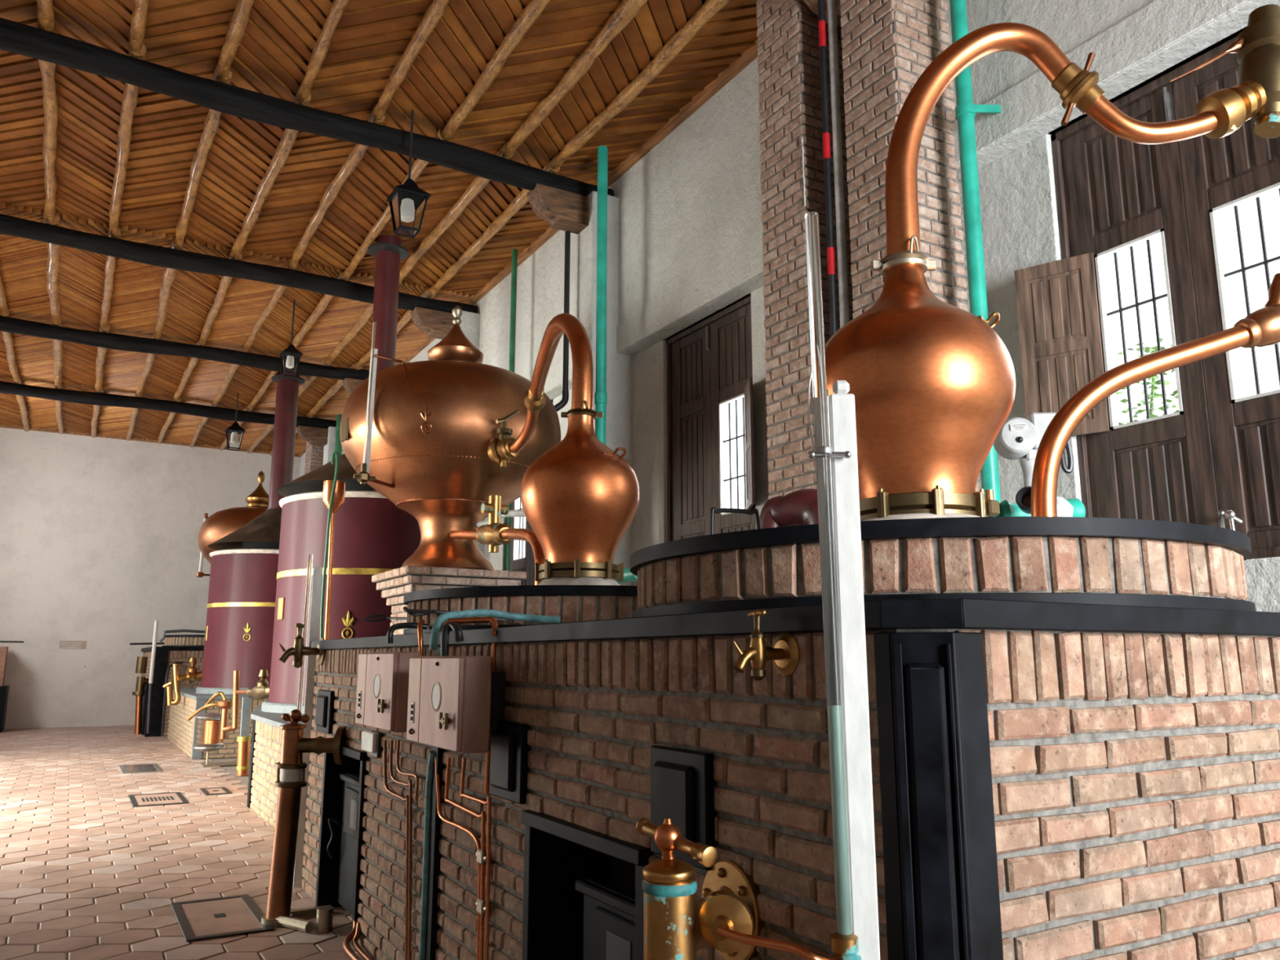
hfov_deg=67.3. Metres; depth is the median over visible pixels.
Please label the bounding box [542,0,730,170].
ceiling beam
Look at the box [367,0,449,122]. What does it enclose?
pole
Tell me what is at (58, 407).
pole
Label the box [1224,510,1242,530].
tap
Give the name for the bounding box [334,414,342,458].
pipe
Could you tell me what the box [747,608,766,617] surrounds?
handle
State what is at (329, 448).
trim
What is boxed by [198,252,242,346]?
pole
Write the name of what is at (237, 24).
pole
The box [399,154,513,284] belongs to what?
pole
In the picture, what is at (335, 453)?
tube
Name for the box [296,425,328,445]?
wooden corbel
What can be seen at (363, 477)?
gauge
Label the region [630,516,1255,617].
brick base
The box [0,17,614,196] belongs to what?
ceiling beam
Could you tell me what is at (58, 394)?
ceiling beam
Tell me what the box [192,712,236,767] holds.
spirit safe
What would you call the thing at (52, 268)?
pole
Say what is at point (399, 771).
tube
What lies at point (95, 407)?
pole
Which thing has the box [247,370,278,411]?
pole
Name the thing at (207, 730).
glass jar
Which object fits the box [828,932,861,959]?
socket
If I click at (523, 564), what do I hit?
shutter
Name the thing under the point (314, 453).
brick pillar
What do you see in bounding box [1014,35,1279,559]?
wooden door
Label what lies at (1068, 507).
pump
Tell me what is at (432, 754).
pipe
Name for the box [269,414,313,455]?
pole
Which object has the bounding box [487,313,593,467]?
pipe
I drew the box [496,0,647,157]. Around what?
ceiling beam
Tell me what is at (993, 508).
brass lug
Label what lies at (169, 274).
pole
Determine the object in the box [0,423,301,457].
trim
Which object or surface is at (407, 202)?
hanging lantern
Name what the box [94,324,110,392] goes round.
pole
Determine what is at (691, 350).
shutter
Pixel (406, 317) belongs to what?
pole
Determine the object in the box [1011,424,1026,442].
print
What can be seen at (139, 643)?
rod
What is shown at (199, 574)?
gauge
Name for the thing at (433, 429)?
vessel
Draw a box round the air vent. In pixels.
[59,640,85,648]
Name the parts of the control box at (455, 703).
knob, panel, dial glass, box door, latch knob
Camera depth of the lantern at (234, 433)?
18.79 m
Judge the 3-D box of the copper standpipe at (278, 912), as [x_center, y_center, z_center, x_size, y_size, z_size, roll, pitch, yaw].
[-1.926,1.960,5.623,0.432,1.204,0.470,6,-12,-30]
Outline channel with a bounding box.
[425,647,444,959]
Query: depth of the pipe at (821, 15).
6.58 m
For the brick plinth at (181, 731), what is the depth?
15.09 m
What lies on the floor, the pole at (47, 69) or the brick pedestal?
the brick pedestal
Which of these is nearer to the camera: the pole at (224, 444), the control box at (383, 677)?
the control box at (383, 677)
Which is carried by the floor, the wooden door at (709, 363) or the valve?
the valve
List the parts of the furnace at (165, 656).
firebox door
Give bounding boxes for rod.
[129,642,164,644]
[146,620,158,733]
[386,617,514,622]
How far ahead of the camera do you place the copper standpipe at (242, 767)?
12.60 m
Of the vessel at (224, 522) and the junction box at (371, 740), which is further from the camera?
the vessel at (224, 522)
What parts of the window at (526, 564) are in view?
white casing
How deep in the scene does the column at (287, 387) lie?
17.36 m
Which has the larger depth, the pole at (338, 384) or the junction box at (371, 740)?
the pole at (338, 384)
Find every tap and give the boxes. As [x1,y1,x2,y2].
[278,622,325,667]
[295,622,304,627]
[733,608,799,680]
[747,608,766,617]
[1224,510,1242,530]
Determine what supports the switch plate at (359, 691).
attached to the control box at (383, 677)
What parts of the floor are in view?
panel, panel, panel, panel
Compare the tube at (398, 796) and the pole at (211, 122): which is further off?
the pole at (211, 122)
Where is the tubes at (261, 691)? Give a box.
[186,669,269,738]
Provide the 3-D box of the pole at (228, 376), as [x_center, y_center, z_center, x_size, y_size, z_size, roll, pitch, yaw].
[-7.722,-1.884,18.023,0.149,0.151,4.262,6,-12,-29]
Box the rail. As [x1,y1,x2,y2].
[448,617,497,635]
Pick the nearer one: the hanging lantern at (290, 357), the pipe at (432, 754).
the pipe at (432, 754)
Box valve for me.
[635,817,835,959]
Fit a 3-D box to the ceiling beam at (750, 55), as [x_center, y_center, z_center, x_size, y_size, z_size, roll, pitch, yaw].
[-1.480,-2.950,12.533,0.090,0.100,29.050,6,-12,-30]
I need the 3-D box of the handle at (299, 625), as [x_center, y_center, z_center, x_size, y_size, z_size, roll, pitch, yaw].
[-2.263,0.971,6.400,0.035,0.035,0.199,2,-11,-12]
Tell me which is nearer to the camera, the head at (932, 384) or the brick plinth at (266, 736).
the head at (932, 384)
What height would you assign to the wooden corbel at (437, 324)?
0.330 m
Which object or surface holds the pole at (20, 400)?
attached to the ceiling
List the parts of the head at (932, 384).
lifting handle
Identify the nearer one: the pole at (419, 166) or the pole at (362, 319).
the pole at (419, 166)
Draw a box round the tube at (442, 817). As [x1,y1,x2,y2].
[435,756,481,959]
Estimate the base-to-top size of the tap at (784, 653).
0.162 m
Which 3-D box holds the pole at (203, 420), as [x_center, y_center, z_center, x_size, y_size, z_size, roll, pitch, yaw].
[-9.895,-1.206,21.671,0.156,0.133,4.662,6,-12,-30]
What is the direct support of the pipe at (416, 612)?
on the furnace at (1051, 780)
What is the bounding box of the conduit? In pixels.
[159,629,204,642]
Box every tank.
[195,548,279,694]
[261,490,421,713]
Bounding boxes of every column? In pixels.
[266,372,305,509]
[368,235,408,372]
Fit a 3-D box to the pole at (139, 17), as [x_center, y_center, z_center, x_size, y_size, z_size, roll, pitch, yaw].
[-3.342,-4.006,6.581,0.133,0.133,4.241,6,-12,-29]
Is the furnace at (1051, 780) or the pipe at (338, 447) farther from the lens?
the pipe at (338, 447)
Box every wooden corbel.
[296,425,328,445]
[342,377,364,395]
[410,306,453,339]
[527,182,588,234]
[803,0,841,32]
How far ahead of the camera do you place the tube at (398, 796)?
4.48 m
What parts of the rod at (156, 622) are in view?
white rod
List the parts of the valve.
ball knob, cross handle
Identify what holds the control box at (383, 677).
attached to the furnace at (1051, 780)
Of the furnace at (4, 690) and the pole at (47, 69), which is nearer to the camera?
the pole at (47, 69)
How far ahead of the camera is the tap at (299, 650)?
6.36 m
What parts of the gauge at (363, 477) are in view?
arm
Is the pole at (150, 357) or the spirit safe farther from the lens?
the pole at (150, 357)
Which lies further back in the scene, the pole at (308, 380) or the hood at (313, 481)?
the pole at (308, 380)
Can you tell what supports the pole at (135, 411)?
attached to the ceiling
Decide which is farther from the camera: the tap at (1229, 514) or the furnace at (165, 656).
the furnace at (165, 656)
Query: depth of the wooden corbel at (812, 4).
6.95 m
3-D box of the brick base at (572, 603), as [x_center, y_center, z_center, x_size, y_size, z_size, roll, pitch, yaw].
[-0.330,0.754,5.292,1.896,0.212,1.896,6,-12,-30]
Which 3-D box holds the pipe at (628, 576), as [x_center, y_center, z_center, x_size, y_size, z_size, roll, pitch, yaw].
[-0.122,0.619,6.191,0.089,0.090,0.468,6,-12,-31]
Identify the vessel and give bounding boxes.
[197,471,268,564]
[339,305,560,569]
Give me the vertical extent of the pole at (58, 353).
0.167 m
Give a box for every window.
[509,400,553,585]
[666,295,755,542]
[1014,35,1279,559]
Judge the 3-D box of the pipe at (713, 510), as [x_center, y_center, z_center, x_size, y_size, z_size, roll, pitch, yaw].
[0.364,0.320,3.602,0.204,0.447,0.018,0,-11,0]
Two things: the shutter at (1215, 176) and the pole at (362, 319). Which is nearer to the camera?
the shutter at (1215, 176)
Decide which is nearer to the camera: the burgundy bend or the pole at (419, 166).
the burgundy bend
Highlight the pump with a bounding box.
[987,485,1085,517]
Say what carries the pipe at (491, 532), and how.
attached to the vessel at (433, 429)
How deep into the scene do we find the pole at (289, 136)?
10.54 m
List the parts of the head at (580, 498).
lifting handle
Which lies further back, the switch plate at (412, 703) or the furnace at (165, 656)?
the furnace at (165, 656)
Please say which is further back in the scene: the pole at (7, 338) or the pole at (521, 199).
the pole at (7, 338)
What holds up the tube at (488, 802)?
attached to the furnace at (1051, 780)
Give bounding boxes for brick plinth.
[167,688,268,759]
[246,705,314,827]
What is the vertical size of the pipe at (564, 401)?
2.350 m
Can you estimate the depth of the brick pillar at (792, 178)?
6.94 m
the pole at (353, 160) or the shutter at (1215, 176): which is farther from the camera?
the pole at (353, 160)
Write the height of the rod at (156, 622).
2.128 m
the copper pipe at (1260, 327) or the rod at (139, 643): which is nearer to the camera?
the copper pipe at (1260, 327)
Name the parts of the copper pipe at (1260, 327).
coupling knob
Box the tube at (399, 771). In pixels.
[395,739,418,800]
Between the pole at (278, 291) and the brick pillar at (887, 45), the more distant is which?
the pole at (278, 291)
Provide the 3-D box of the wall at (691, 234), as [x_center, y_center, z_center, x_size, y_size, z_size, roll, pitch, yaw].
[-1.244,0.290,12.071,0.542,6.840,29.650,6,-12,-30]
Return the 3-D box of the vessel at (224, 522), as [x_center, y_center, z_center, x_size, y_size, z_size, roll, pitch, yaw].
[-7.657,1.934,19.059,2.135,4.303,2.135,6,-12,-30]
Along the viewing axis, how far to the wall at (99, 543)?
22.12 m
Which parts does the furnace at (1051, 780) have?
firebox frame, firebox door, firebox frame, firebox door, raised panel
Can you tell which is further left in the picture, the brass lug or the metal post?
the metal post
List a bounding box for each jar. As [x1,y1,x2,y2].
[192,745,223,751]
[193,717,222,746]
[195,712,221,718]
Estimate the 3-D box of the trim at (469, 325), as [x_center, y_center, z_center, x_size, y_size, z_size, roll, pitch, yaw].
[-2.466,0.772,13.511,0.540,6.420,0.440,6,-12,-30]
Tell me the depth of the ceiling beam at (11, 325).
15.55 m
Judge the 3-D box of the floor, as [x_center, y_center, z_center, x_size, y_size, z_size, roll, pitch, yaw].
[-4.832,3.389,9.367,8.750,0.260,29.650,6,-12,-30]
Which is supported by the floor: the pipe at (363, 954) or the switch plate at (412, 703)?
the pipe at (363, 954)
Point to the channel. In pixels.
(433, 908)
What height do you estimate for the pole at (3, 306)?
0.141 m
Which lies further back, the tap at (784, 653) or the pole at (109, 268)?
the pole at (109, 268)
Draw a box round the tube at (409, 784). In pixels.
[389,739,412,959]
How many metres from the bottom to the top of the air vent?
0.174 m
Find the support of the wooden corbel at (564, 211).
attached to the wall at (691, 234)
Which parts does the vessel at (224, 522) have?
finial knob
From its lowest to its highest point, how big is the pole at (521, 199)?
0.151 m
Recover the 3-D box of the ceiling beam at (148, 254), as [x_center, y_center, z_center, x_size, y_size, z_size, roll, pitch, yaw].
[-5.845,-2.797,12.150,7.927,0.270,0.288,6,-12,-30]
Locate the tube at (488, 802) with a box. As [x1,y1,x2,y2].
[460,757,491,959]
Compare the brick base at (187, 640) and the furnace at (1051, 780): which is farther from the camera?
the brick base at (187, 640)
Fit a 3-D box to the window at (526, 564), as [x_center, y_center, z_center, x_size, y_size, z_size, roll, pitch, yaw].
[-1.385,0.442,12.283,0.148,2.680,1.500,6,-12,-30]
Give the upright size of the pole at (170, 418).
0.143 m
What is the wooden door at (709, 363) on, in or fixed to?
in the wall at (691, 234)
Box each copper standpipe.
[132,656,149,734]
[235,697,251,776]
[261,709,347,933]
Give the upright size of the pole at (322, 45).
0.135 m
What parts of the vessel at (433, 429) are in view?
name plate, finial knob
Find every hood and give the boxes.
[208,508,281,550]
[276,453,375,497]
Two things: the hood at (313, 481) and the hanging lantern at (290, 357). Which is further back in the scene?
the hanging lantern at (290, 357)
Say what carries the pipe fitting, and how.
attached to the pipe at (1077, 87)
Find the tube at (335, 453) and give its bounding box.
[320,451,338,638]
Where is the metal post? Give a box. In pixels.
[804,211,879,959]
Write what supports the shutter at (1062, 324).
attached to the wooden door at (1206, 460)
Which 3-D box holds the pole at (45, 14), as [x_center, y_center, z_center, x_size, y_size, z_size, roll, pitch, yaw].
[-3.921,-4.074,6.251,0.152,0.148,4.242,6,-12,-29]
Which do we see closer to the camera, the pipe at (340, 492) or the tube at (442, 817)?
the tube at (442, 817)
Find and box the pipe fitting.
[1168,4,1279,138]
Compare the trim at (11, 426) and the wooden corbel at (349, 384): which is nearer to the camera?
the wooden corbel at (349, 384)
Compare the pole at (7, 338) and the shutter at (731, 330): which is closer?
the shutter at (731, 330)
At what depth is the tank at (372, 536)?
10.46 m
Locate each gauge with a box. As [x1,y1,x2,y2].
[195,512,209,577]
[353,321,408,488]
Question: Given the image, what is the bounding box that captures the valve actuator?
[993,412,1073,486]
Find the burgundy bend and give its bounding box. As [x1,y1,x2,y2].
[760,488,818,528]
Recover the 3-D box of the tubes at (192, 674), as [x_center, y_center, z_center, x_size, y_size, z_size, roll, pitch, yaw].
[-8.481,4.036,17.780,0.638,1.459,3.669,5,-12,-24]
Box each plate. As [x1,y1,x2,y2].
[358,690,361,709]
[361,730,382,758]
[410,701,414,723]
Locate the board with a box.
[293,554,323,888]
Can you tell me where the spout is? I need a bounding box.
[733,638,784,673]
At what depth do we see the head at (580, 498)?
5.19 m
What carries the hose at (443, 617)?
on the furnace at (1051, 780)
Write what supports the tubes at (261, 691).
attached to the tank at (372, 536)
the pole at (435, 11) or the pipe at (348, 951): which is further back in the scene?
the pole at (435, 11)
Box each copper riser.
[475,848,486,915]
[484,643,496,793]
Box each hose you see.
[386,622,427,643]
[429,608,560,650]
[440,621,463,656]
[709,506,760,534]
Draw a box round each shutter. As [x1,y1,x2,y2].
[509,501,531,585]
[529,528,534,585]
[671,324,712,540]
[710,302,755,533]
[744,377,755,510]
[1014,252,1109,436]
[1060,84,1220,527]
[1171,53,1279,549]
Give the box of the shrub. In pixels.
[1115,337,1179,425]
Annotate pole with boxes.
[0,276,8,315]
[0,310,21,383]
[11,377,30,431]
[36,0,54,32]
[38,28,57,223]
[45,213,61,324]
[49,317,63,388]
[53,386,63,434]
[90,387,102,437]
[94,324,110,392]
[99,229,120,329]
[108,44,146,237]
[125,392,142,440]
[128,0,148,55]
[135,332,160,396]
[152,238,183,339]
[156,397,181,444]
[173,339,199,401]
[174,71,232,248]
[189,402,217,447]
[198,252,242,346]
[212,0,254,82]
[212,345,248,406]
[218,404,249,450]
[228,93,311,259]
[242,262,297,351]
[246,424,274,453]
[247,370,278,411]
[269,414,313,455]
[288,115,385,269]
[292,271,346,348]
[293,0,350,104]
[297,357,327,397]
[306,362,362,417]
[325,303,373,365]
[342,129,442,280]
[355,288,429,368]
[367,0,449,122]
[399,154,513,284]
[426,164,559,298]
[440,0,550,141]
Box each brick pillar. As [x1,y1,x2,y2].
[304,440,324,474]
[756,0,853,499]
[840,0,982,492]
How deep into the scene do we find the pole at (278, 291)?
14.46 m
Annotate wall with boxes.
[0,427,301,728]
[299,0,1279,612]
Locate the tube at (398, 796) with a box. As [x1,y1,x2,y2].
[383,739,408,959]
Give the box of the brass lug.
[985,489,999,516]
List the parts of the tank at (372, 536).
tank plate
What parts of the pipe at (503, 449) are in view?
valve stem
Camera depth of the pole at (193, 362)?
17.68 m
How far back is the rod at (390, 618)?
5.02 m
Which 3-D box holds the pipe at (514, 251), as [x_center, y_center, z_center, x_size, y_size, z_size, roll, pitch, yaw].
[-1.595,0.324,11.650,0.071,6.620,0.071,6,-12,-30]
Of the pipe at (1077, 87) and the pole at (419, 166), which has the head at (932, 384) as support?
the pipe at (1077, 87)
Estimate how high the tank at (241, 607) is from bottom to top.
2.380 m
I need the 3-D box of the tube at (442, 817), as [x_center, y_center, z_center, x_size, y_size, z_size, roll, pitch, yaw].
[-0.753,1.515,3.934,0.017,0.696,0.588,6,-12,-30]
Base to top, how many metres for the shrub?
3.453 m
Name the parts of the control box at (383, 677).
panel, dial glass, box door, latch knob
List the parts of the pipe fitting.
lever arm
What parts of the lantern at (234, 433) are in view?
lantern frame, lantern pane, hanging rod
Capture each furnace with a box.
[0,640,23,732]
[141,646,204,737]
[301,598,1279,959]
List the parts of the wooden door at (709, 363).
white casing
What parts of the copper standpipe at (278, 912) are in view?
sight glass, ball handle, outlet arm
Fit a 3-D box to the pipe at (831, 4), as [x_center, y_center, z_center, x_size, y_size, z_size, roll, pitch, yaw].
[1.356,-0.415,6.250,0.064,6.100,0.064,6,-12,-30]
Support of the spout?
on the tap at (784, 653)
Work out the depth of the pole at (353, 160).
10.79 m
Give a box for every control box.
[355,651,420,732]
[406,655,509,753]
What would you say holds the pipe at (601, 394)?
on the floor
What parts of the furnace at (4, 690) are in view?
poker rod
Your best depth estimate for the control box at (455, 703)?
3.56 m
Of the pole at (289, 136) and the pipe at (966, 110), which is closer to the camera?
the pipe at (966, 110)
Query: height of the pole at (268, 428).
0.161 m
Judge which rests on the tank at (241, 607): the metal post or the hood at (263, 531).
the hood at (263, 531)
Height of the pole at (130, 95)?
0.142 m
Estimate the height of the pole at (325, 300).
0.142 m
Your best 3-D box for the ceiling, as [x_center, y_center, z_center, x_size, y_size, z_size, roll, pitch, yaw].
[-4.789,-3.369,10.649,8.850,0.204,29.650,6,-12,-30]
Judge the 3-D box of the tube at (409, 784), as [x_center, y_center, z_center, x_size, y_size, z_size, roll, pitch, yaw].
[-1.141,1.729,4.571,0.015,0.925,0.443,6,-12,-30]
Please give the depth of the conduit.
19.49 m
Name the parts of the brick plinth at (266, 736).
corner post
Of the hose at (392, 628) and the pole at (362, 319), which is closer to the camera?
the hose at (392, 628)
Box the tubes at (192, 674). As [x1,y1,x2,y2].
[160,657,202,736]
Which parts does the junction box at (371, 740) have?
plate, plate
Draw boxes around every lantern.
[224,392,245,450]
[279,298,302,376]
[386,109,431,238]
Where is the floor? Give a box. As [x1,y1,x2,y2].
[0,724,373,959]
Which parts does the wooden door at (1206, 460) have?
white casing, lever handle, white casing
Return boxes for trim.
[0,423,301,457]
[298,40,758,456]
[322,426,342,465]
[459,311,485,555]
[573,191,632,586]
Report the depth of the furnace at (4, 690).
20.25 m
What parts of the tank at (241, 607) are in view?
tank plate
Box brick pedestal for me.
[371,565,526,635]
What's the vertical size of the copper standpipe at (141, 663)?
1.547 m
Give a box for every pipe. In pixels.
[322,480,345,639]
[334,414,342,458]
[342,920,361,959]
[352,922,373,959]
[418,750,435,959]
[448,495,545,585]
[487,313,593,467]
[503,248,517,570]
[554,231,570,411]
[594,145,608,444]
[617,567,637,583]
[817,0,837,337]
[826,0,849,328]
[884,22,1217,255]
[949,0,1000,502]
[1031,272,1279,516]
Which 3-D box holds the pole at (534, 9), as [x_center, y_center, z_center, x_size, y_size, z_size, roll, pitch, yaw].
[-0.964,-3.755,7.943,0.151,0.147,4.242,6,-12,-30]
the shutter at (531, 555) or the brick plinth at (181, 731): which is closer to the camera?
the shutter at (531, 555)
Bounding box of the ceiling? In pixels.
[0,0,758,454]
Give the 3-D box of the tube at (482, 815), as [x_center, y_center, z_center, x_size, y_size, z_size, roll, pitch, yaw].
[-0.709,1.494,3.861,0.015,0.696,0.465,6,-12,-30]
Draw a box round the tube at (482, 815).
[444,757,485,959]
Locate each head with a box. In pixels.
[520,400,639,585]
[810,235,1015,520]
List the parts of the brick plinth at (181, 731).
corner post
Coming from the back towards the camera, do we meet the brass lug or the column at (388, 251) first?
the column at (388, 251)
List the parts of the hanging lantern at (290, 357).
lantern frame, lantern pane, hanging rod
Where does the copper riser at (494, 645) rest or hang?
attached to the furnace at (1051, 780)
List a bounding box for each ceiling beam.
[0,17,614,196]
[0,213,477,313]
[0,315,369,380]
[0,380,336,428]
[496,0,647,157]
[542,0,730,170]
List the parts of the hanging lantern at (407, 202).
lantern pane, lantern frame, hanging rod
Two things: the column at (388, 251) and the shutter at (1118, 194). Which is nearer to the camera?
the shutter at (1118, 194)
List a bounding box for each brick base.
[161,634,204,646]
[403,585,637,634]
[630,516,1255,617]

